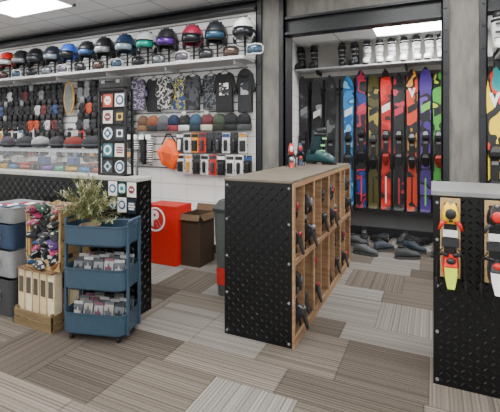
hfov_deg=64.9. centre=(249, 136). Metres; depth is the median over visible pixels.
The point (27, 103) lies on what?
gloves
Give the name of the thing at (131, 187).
card
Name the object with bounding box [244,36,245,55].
stand
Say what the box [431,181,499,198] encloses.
countertop
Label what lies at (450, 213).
binding
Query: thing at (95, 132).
gloves
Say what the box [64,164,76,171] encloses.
goggles
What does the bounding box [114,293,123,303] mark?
pack
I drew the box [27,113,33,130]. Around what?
gloves
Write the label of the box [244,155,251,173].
pack
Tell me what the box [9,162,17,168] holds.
goggles
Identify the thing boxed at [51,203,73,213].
socks
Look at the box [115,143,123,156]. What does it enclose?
card
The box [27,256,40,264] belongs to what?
socks
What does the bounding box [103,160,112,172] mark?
card
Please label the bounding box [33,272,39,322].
carton
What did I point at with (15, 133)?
pack
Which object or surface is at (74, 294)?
carton
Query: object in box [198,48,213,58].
goggles
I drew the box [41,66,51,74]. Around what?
goggles
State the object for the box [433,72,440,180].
skis
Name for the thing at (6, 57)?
helmet
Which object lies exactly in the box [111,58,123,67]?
goggles
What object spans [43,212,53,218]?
socks
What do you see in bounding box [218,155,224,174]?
pack
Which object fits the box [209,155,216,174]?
pack
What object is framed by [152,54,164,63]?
goggles
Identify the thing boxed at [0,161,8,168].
goggles
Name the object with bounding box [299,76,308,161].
skis
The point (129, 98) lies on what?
gloves
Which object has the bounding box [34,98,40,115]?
gloves
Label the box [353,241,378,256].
shoe
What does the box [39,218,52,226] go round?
socks
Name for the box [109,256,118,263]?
pack
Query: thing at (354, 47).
boot
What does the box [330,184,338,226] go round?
binding
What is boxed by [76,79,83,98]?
gloves
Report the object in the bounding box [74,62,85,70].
goggles
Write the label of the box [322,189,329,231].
binding
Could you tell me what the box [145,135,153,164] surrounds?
socks
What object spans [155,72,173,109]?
shirt
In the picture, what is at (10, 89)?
gloves
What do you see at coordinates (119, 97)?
card
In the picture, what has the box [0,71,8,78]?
goggles
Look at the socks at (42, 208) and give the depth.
2.90 m
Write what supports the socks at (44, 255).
in the wooden crate at (29, 245)
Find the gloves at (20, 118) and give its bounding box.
[17,114,22,130]
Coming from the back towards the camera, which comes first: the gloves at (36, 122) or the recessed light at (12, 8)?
the gloves at (36, 122)
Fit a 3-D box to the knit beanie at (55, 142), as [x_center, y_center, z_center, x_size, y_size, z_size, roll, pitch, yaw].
[-2.037,0.054,4.150,0.160,0.124,0.216,0,0,-41]
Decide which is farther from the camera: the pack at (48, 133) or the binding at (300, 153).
the pack at (48, 133)
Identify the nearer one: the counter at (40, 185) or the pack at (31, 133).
the counter at (40, 185)
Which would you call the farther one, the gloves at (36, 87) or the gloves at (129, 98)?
the gloves at (36, 87)
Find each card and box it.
[103,94,112,106]
[103,110,112,122]
[103,127,112,139]
[103,143,112,155]
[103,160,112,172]
[108,181,116,195]
[109,199,116,209]
[115,93,123,106]
[115,110,123,122]
[115,127,123,139]
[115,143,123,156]
[115,160,123,172]
[118,183,125,193]
[118,197,125,211]
[127,182,135,197]
[127,199,135,213]
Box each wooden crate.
[13,304,63,333]
[26,200,90,272]
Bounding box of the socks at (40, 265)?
[32,257,45,270]
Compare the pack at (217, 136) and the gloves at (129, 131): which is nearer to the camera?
the pack at (217, 136)
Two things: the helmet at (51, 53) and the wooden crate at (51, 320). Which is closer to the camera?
the wooden crate at (51, 320)
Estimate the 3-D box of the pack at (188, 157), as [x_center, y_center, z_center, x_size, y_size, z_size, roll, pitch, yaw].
[-0.747,0.330,4.823,0.098,0.240,0.096,0,0,-21]
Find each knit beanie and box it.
[0,136,15,146]
[15,136,32,147]
[30,136,49,147]
[48,136,63,147]
[63,136,82,147]
[81,136,101,148]
[137,113,147,130]
[147,113,157,130]
[157,112,167,130]
[167,112,178,130]
[178,111,189,130]
[189,111,201,130]
[201,110,212,130]
[212,113,224,130]
[224,111,237,130]
[237,109,250,129]
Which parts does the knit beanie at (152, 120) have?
crown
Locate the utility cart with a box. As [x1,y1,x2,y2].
[64,215,140,342]
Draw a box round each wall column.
[263,0,278,169]
[449,0,478,182]
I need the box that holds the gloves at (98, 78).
[95,78,101,95]
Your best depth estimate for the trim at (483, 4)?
3.51 m
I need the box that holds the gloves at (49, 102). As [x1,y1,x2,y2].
[45,97,51,114]
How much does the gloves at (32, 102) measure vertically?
0.275 m
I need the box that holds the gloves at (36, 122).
[32,113,39,130]
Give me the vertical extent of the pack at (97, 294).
0.189 m
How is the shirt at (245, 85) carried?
hanging from the wall at (70, 120)
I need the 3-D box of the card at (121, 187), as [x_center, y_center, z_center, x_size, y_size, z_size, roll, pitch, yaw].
[-1.014,0.406,3.109,0.090,0.090,0.005,0,0,25]
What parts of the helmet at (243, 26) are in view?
goggle frame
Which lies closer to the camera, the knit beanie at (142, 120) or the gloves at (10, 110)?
the knit beanie at (142, 120)
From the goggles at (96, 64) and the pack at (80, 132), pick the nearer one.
the goggles at (96, 64)
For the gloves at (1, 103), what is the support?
hanging from the wall at (70, 120)
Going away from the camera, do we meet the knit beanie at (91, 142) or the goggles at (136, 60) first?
the knit beanie at (91, 142)
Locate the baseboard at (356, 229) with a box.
[350,225,432,238]
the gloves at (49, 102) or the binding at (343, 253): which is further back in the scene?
the gloves at (49, 102)
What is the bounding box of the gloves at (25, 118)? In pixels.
[21,114,27,130]
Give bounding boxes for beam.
[0,0,255,48]
[284,0,441,37]
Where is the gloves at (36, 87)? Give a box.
[33,84,38,101]
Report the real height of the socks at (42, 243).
0.060 m
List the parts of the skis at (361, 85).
binding plate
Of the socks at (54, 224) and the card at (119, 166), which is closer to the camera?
the socks at (54, 224)
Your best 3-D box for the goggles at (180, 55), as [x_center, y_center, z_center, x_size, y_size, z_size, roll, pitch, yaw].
[-0.799,-0.940,4.623,0.205,0.121,0.122,0,0,25]
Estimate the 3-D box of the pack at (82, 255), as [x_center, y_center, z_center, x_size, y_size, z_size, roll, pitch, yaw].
[-1.201,0.936,2.838,0.072,0.189,0.033,0,0,5]
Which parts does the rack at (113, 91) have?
panel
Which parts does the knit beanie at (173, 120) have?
crown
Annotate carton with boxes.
[19,269,25,317]
[26,270,32,320]
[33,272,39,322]
[40,273,47,324]
[48,272,61,325]
[62,272,69,311]
[70,289,82,303]
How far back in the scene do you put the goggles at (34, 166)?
4.02 m
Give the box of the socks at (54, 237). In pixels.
[49,232,63,242]
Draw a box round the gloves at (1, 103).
[0,102,3,116]
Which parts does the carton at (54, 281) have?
label panel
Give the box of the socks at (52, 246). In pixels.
[47,239,58,250]
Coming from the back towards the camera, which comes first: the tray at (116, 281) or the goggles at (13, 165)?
the goggles at (13, 165)
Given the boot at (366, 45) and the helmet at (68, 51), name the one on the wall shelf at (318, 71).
the boot at (366, 45)
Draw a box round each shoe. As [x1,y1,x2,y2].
[350,233,368,245]
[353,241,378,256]
[361,227,367,240]
[373,239,393,251]
[394,246,420,259]
[396,231,408,244]
[402,238,426,253]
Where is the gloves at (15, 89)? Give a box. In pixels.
[11,85,17,101]
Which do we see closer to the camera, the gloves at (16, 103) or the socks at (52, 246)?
the socks at (52, 246)
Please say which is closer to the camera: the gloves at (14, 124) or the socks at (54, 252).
the socks at (54, 252)
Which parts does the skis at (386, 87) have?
binding plate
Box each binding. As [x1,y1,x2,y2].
[286,143,295,167]
[296,143,304,165]
[296,201,304,254]
[296,271,308,329]
[305,194,318,249]
[305,292,310,313]
[315,256,322,302]
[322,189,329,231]
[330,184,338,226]
[335,236,340,273]
[341,229,348,266]
[345,177,353,212]
[434,201,466,292]
[479,204,499,296]
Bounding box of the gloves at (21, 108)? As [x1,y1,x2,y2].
[18,99,24,115]
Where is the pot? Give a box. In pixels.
[79,222,100,226]
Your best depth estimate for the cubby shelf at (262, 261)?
2.75 m
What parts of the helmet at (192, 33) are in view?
goggle frame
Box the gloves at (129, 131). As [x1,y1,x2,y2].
[128,127,134,145]
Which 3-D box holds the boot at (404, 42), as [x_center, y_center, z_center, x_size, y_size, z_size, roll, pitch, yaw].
[2.060,-1.161,5.258,0.117,0.340,0.294,0,0,25]
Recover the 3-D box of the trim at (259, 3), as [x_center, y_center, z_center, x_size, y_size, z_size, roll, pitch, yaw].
[0.152,-0.100,4.556,0.065,3.000,0.292,0,0,25]
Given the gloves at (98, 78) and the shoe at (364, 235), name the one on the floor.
the shoe at (364, 235)
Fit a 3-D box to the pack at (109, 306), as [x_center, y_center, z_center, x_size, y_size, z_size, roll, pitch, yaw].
[-0.981,1.242,2.728,0.072,0.189,0.033,0,0,15]
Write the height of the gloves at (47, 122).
0.272 m
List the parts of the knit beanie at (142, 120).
crown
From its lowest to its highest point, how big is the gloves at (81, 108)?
0.274 m
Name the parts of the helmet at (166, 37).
goggle frame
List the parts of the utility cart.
frame post, handle, frame post, frame post, handle, frame post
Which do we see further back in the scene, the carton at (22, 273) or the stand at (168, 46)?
the stand at (168, 46)
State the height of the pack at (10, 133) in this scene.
0.210 m
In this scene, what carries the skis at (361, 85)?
on the ledge
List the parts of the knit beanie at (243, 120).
crown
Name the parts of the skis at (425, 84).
binding plate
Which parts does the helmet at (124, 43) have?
goggle frame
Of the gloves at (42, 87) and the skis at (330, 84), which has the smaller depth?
the skis at (330, 84)
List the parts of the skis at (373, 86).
binding plate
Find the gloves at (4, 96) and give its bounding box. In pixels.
[1,86,7,102]
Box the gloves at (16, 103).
[13,99,18,115]
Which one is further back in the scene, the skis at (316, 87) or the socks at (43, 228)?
the skis at (316, 87)
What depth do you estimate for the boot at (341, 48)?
5.58 m
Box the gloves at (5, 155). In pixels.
[1,151,7,158]
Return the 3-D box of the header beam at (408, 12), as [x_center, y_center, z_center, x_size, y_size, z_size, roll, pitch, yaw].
[1.113,-1.218,4.055,1.550,0.195,0.150,0,0,25]
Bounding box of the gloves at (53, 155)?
[50,152,56,160]
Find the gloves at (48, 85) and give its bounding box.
[44,82,50,100]
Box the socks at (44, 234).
[37,232,50,237]
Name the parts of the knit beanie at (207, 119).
crown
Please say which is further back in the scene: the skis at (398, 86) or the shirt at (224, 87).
the skis at (398, 86)
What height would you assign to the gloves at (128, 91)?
0.272 m
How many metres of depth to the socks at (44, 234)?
2.89 m
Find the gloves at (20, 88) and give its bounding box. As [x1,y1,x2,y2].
[17,85,22,101]
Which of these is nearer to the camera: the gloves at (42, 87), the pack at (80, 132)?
the pack at (80, 132)
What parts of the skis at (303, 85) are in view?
binding plate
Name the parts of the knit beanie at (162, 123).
crown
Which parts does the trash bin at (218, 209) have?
lid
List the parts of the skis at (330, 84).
binding plate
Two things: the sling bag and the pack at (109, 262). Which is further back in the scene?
the sling bag
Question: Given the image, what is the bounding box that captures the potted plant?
[50,171,124,226]
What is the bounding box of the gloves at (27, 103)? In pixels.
[23,100,29,115]
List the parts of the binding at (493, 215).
brake arm, plate, anti friction plate, heel lever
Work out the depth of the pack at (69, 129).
5.64 m
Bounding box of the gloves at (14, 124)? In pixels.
[11,114,17,130]
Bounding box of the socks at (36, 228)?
[32,223,40,231]
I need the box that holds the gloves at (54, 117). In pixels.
[50,113,56,129]
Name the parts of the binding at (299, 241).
heel lever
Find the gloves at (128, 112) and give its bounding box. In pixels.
[127,109,130,129]
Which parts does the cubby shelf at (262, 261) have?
diamond plate panel, frame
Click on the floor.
(368, 347)
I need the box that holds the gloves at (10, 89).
[7,86,12,101]
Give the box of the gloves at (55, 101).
[51,97,57,114]
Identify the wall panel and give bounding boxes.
[493,57,499,70]
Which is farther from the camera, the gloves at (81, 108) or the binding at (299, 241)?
the gloves at (81, 108)
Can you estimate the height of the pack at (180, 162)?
0.240 m
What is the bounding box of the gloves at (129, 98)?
[127,92,130,110]
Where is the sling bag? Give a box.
[157,133,181,169]
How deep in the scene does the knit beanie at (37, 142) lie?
4.20 m
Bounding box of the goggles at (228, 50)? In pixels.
[223,46,238,56]
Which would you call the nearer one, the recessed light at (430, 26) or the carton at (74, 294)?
the carton at (74, 294)
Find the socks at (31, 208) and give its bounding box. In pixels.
[25,201,45,212]
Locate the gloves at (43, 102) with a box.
[40,98,46,115]
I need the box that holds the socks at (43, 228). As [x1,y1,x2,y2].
[39,224,57,231]
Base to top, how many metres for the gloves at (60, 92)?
0.274 m
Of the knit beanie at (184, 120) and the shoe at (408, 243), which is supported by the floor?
the shoe at (408, 243)
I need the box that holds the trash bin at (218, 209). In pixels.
[212,198,224,295]
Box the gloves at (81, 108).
[78,97,85,113]
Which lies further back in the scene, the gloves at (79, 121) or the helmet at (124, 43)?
the gloves at (79, 121)
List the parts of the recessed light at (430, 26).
frame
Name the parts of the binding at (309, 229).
heel lever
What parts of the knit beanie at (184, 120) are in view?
crown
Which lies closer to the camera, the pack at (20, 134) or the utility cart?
the utility cart
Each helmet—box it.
[0,52,16,71]
[12,50,29,69]
[26,48,45,68]
[43,46,62,66]
[59,43,78,64]
[77,41,96,63]
[94,37,115,61]
[115,34,136,59]
[135,31,157,57]
[156,28,178,54]
[181,24,203,52]
[205,21,227,49]
[232,16,255,46]
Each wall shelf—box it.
[0,55,255,85]
[295,54,492,76]
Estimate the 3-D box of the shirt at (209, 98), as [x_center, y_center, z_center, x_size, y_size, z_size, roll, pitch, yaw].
[-0.477,-0.568,4.704,0.261,0.486,0.117,0,0,25]
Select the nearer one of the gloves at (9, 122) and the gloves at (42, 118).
the gloves at (42, 118)
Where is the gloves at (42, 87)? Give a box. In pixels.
[37,84,44,100]
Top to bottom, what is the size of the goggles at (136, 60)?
0.121 m
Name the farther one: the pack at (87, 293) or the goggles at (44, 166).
the goggles at (44, 166)
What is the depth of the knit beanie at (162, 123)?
4.93 m
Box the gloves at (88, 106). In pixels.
[85,95,91,113]
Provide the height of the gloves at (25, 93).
0.272 m
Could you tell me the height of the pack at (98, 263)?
0.189 m
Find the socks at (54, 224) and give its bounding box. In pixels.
[46,219,58,228]
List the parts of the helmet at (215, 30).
goggle frame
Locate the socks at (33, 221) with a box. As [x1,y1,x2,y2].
[26,218,42,224]
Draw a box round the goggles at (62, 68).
[57,64,68,72]
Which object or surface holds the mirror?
attached to the wall at (70, 120)
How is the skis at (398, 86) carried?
on the ledge
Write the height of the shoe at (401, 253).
0.147 m
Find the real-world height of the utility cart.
0.832 m
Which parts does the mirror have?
glass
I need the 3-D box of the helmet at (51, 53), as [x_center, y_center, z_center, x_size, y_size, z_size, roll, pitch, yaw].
[-2.846,-1.155,5.684,0.245,0.323,0.314,0,0,6]
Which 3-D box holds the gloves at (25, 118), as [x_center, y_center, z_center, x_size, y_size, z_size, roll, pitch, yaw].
[-3.490,-0.228,6.097,0.123,0.273,0.150,0,0,-15]
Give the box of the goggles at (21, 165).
[18,162,30,169]
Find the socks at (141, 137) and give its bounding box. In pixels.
[139,135,146,164]
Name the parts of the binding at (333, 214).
heel lever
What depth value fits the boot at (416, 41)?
5.16 m
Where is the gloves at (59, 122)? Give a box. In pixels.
[55,112,63,130]
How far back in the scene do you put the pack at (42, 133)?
5.89 m
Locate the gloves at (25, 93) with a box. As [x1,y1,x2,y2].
[22,85,27,101]
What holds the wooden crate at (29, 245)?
on the board at (24, 267)
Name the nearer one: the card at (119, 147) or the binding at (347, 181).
the card at (119, 147)
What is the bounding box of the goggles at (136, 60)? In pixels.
[131,56,144,65]
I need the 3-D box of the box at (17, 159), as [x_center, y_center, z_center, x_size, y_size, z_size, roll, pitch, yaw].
[-2.680,0.329,4.537,0.110,0.220,0.082,0,0,30]
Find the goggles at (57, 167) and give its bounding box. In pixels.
[53,164,64,171]
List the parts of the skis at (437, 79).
binding plate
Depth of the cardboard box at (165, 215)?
4.30 m
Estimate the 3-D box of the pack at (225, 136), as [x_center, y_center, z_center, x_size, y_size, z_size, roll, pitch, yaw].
[-0.273,0.070,4.602,0.098,0.240,0.096,0,0,-21]
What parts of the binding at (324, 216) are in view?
heel lever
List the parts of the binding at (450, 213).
brake arm, plate, anti friction plate, heel lever, brake arm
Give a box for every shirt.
[130,75,147,110]
[146,74,160,111]
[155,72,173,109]
[173,72,185,109]
[183,71,202,109]
[202,70,215,109]
[213,68,236,112]
[236,68,255,112]
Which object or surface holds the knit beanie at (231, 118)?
hanging from the wall at (70, 120)
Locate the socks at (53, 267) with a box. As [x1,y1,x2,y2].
[50,261,58,270]
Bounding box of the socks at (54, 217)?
[49,214,58,221]
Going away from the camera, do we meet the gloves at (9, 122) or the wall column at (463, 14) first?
the wall column at (463, 14)
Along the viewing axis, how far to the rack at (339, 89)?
5.53 m
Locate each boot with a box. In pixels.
[294,47,306,68]
[306,128,336,164]
[309,46,317,67]
[338,43,345,65]
[348,42,359,64]
[362,40,370,63]
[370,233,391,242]
[375,39,383,62]
[386,38,395,62]
[399,37,408,60]
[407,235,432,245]
[412,35,421,59]
[424,34,433,59]
[436,33,440,58]
[491,11,499,56]
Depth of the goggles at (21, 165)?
4.10 m
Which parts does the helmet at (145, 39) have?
goggle frame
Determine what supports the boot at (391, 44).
on the wall shelf at (318, 71)
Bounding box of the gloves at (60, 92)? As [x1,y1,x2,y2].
[56,82,63,98]
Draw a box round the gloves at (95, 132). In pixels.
[92,128,97,136]
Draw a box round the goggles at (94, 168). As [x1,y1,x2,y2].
[91,165,97,172]
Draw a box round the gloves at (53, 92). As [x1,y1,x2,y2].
[49,82,57,99]
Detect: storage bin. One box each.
[0,199,49,223]
[0,221,26,249]
[0,247,27,277]
[0,276,18,316]
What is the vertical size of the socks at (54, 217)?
0.096 m
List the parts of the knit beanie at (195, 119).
crown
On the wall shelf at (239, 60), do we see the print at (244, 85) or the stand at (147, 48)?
the stand at (147, 48)
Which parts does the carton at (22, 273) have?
label panel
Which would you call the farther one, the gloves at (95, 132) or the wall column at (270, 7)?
the gloves at (95, 132)
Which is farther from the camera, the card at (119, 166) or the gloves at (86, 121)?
the gloves at (86, 121)
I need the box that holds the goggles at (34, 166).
[30,163,40,169]
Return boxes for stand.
[147,48,148,63]
[168,46,169,61]
[193,42,194,59]
[216,39,217,56]
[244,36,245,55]
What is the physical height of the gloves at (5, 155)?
0.274 m
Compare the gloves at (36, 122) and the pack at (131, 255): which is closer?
the pack at (131, 255)
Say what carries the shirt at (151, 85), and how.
hanging from the wall at (70, 120)
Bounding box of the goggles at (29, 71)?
[26,68,36,75]
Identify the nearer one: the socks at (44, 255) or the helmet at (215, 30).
the socks at (44, 255)
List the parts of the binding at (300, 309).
heel lever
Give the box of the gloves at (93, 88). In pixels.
[89,79,96,97]
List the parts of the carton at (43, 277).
label panel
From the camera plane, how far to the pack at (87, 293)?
2.91 m
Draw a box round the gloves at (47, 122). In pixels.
[43,113,50,130]
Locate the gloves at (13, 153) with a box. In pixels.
[11,145,17,155]
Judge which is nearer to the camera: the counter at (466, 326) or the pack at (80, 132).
the counter at (466, 326)
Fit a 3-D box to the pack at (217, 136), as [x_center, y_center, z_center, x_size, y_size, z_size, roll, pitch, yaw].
[-0.370,0.070,4.647,0.098,0.240,0.096,0,0,-21]
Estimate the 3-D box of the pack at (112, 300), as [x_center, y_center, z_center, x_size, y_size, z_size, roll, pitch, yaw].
[-0.970,1.252,2.797,0.072,0.189,0.033,0,0,10]
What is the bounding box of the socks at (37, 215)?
[29,211,46,219]
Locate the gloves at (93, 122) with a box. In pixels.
[89,111,96,129]
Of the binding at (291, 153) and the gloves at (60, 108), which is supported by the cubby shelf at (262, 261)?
the binding at (291, 153)
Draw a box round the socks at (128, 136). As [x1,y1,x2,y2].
[127,135,130,163]
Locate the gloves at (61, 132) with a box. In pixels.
[58,127,64,139]
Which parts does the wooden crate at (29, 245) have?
corner post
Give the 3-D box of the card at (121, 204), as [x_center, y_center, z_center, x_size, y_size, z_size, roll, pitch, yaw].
[-1.014,0.536,3.109,0.090,0.115,0.005,0,0,25]
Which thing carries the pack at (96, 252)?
in the utility cart
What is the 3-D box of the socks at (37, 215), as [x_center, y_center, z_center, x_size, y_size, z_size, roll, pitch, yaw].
[-1.583,0.580,2.998,0.096,0.074,0.161,0,0,24]
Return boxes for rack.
[98,88,133,175]
[309,73,432,210]
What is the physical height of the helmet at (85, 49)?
0.323 m
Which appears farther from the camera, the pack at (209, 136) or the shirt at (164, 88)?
the shirt at (164, 88)
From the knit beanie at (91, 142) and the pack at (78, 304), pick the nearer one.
the pack at (78, 304)
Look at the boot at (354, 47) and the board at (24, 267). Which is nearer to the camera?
the board at (24, 267)
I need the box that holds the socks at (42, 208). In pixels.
[34,203,55,212]
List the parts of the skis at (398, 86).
binding plate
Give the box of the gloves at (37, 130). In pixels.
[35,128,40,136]
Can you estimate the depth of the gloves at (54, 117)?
5.78 m
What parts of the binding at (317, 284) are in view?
heel lever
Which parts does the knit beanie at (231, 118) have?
crown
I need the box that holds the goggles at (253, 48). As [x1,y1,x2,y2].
[246,43,263,54]
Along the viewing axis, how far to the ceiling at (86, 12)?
5.13 m
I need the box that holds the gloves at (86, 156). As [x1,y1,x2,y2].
[82,153,89,161]
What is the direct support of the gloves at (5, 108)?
hanging from the wall at (70, 120)
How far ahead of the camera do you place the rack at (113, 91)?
3.27 m
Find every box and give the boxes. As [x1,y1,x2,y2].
[12,156,23,162]
[38,156,50,169]
[67,157,79,164]
[151,200,191,266]
[180,203,214,267]
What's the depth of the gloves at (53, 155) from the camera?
5.79 m
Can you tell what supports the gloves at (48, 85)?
hanging from the wall at (70, 120)
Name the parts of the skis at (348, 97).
binding plate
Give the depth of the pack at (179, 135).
4.84 m
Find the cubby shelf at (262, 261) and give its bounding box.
[224,162,349,348]
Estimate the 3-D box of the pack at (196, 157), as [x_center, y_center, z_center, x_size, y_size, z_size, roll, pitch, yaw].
[-0.636,0.330,4.769,0.111,0.240,0.088,0,0,-35]
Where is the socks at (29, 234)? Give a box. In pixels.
[26,230,41,237]
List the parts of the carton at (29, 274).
label panel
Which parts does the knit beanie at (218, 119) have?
crown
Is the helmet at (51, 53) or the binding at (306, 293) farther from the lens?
the helmet at (51, 53)
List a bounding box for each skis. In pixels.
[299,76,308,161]
[312,79,321,129]
[326,75,335,156]
[343,76,353,206]
[356,70,366,207]
[368,74,378,208]
[380,69,391,209]
[393,73,404,210]
[406,69,417,211]
[419,67,431,212]
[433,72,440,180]
[486,67,499,183]
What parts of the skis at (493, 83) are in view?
binding plate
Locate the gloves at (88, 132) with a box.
[86,128,91,136]
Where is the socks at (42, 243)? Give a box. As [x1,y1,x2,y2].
[37,238,49,246]
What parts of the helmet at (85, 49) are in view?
goggle frame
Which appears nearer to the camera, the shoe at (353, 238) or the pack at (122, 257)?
the pack at (122, 257)
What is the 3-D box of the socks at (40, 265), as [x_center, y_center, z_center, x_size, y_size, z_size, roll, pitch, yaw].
[-1.522,0.928,2.927,0.095,0.087,0.161,0,0,23]
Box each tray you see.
[64,217,138,247]
[64,257,138,292]
[64,296,138,337]
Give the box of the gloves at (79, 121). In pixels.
[75,111,82,129]
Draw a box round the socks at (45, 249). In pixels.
[39,245,48,253]
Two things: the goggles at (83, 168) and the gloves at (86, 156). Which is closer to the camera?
the goggles at (83, 168)
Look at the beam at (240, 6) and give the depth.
5.15 m
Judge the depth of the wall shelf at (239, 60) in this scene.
4.96 m
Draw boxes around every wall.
[0,0,406,244]
[248,12,300,171]
[301,30,492,231]
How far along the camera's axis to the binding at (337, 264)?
3.80 m
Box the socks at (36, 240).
[32,238,44,243]
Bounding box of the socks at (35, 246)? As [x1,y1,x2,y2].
[31,244,40,251]
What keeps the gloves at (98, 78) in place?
hanging from the wall at (70, 120)
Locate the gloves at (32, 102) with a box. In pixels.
[29,98,34,115]
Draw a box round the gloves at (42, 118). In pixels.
[39,113,44,130]
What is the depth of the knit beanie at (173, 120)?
4.86 m
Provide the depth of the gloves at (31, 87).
5.99 m
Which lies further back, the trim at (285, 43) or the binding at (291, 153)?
the trim at (285, 43)
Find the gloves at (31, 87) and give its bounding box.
[27,84,33,100]
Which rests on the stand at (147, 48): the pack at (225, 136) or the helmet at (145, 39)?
the helmet at (145, 39)
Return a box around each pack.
[7,128,12,136]
[13,128,17,140]
[18,128,22,137]
[29,127,33,138]
[40,128,44,136]
[46,127,51,139]
[51,127,56,137]
[67,127,74,137]
[73,257,83,267]
[73,300,83,312]
[78,127,83,138]
[79,253,89,262]
[80,295,89,305]
[83,256,93,268]
[83,299,93,313]
[86,292,94,296]
[89,297,99,305]
[90,153,95,157]
[93,258,103,269]
[93,302,103,314]
[95,251,104,254]
[95,292,104,301]
[99,254,108,262]
[100,296,109,306]
[104,257,114,269]
[104,301,114,315]
[105,294,114,300]
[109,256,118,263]
[110,298,119,309]
[114,252,123,259]
[114,260,124,270]
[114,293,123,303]
[114,303,124,315]
[120,255,125,268]
[120,298,125,313]
[125,254,133,265]
[125,295,133,310]
[177,133,183,151]
[177,154,184,173]
[184,133,190,152]
[185,154,191,173]
[191,133,198,152]
[193,154,199,173]
[199,133,205,152]
[201,154,207,174]
[206,133,213,152]
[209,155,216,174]
[214,133,221,152]
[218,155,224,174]
[222,133,229,152]
[226,155,233,175]
[230,133,237,153]
[235,155,242,174]
[239,133,246,153]
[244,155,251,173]
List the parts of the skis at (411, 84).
binding plate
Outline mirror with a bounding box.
[64,81,75,114]
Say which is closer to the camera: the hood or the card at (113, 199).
the card at (113, 199)
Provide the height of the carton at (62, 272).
0.400 m
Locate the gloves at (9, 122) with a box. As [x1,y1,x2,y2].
[6,114,12,130]
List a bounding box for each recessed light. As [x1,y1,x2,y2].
[0,0,75,17]
[371,21,440,36]
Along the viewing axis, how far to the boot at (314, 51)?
5.75 m
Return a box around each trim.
[256,0,262,170]
[279,0,291,166]
[441,0,448,181]
[479,0,487,182]
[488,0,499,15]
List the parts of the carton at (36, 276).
label panel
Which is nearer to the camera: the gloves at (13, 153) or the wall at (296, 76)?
the wall at (296, 76)
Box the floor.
[0,234,499,411]
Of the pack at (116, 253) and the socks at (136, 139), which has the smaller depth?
the pack at (116, 253)
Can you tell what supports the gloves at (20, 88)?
hanging from the wall at (70, 120)
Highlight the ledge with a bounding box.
[350,207,432,215]
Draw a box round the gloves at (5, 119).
[2,114,7,130]
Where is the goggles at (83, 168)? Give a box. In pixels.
[77,165,90,172]
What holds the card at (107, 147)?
in the rack at (113, 91)
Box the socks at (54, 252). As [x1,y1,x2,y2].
[49,249,72,255]
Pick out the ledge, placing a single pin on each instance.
(354, 208)
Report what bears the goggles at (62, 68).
on the wall shelf at (239, 60)
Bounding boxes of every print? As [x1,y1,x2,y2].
[219,83,227,94]
[241,82,247,94]
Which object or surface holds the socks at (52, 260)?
in the wooden crate at (29, 245)
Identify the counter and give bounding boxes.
[0,168,151,313]
[431,181,499,398]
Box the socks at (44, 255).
[41,251,48,260]
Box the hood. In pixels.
[239,69,250,77]
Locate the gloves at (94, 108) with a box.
[91,94,97,113]
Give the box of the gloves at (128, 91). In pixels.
[127,75,133,95]
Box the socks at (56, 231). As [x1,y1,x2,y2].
[53,224,63,233]
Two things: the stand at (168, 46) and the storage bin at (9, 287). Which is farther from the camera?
the stand at (168, 46)
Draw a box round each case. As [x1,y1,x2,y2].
[0,147,137,174]
[99,76,130,88]
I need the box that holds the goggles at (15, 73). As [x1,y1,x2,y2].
[12,70,22,76]
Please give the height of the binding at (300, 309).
0.416 m
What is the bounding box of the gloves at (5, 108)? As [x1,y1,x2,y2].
[2,100,8,116]
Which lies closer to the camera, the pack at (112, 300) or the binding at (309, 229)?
the pack at (112, 300)
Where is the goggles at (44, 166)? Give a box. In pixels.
[41,163,53,170]
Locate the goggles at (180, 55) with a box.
[175,51,188,60]
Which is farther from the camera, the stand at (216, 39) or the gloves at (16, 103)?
the gloves at (16, 103)
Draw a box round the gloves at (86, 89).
[82,79,89,98]
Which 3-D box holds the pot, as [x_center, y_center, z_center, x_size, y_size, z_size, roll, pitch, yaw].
[-1.146,0.684,2.823,0.148,0.120,0.148,0,0,25]
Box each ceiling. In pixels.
[0,0,237,39]
[292,15,492,47]
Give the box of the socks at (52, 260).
[47,253,72,266]
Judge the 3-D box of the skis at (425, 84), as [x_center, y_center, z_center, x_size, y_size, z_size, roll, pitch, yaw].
[2.312,0.046,5.178,0.148,1.926,0.144,0,0,25]
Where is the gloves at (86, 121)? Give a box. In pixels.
[82,111,89,129]
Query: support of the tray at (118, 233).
on the utility cart
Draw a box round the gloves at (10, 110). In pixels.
[7,101,13,116]
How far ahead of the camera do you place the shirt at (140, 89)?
5.08 m
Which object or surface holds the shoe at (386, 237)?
on the floor
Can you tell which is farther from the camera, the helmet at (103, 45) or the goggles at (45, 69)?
the goggles at (45, 69)
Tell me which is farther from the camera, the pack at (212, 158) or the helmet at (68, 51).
the helmet at (68, 51)
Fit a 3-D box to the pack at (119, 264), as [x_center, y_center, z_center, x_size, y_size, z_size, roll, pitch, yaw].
[-0.906,0.947,2.714,0.072,0.189,0.033,0,0,8]
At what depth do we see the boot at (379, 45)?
5.36 m
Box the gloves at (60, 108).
[56,96,64,114]
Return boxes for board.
[16,264,58,275]
[440,197,459,278]
[484,200,499,282]
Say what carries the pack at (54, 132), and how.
hanging from the wall at (70, 120)
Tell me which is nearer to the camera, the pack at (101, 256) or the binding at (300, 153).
the pack at (101, 256)
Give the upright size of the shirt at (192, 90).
0.486 m
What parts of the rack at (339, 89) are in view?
rail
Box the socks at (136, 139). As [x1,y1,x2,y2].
[134,134,139,163]
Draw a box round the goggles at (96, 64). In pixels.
[92,60,103,69]
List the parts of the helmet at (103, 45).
goggle frame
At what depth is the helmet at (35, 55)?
5.75 m
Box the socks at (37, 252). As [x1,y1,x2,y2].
[27,249,40,261]

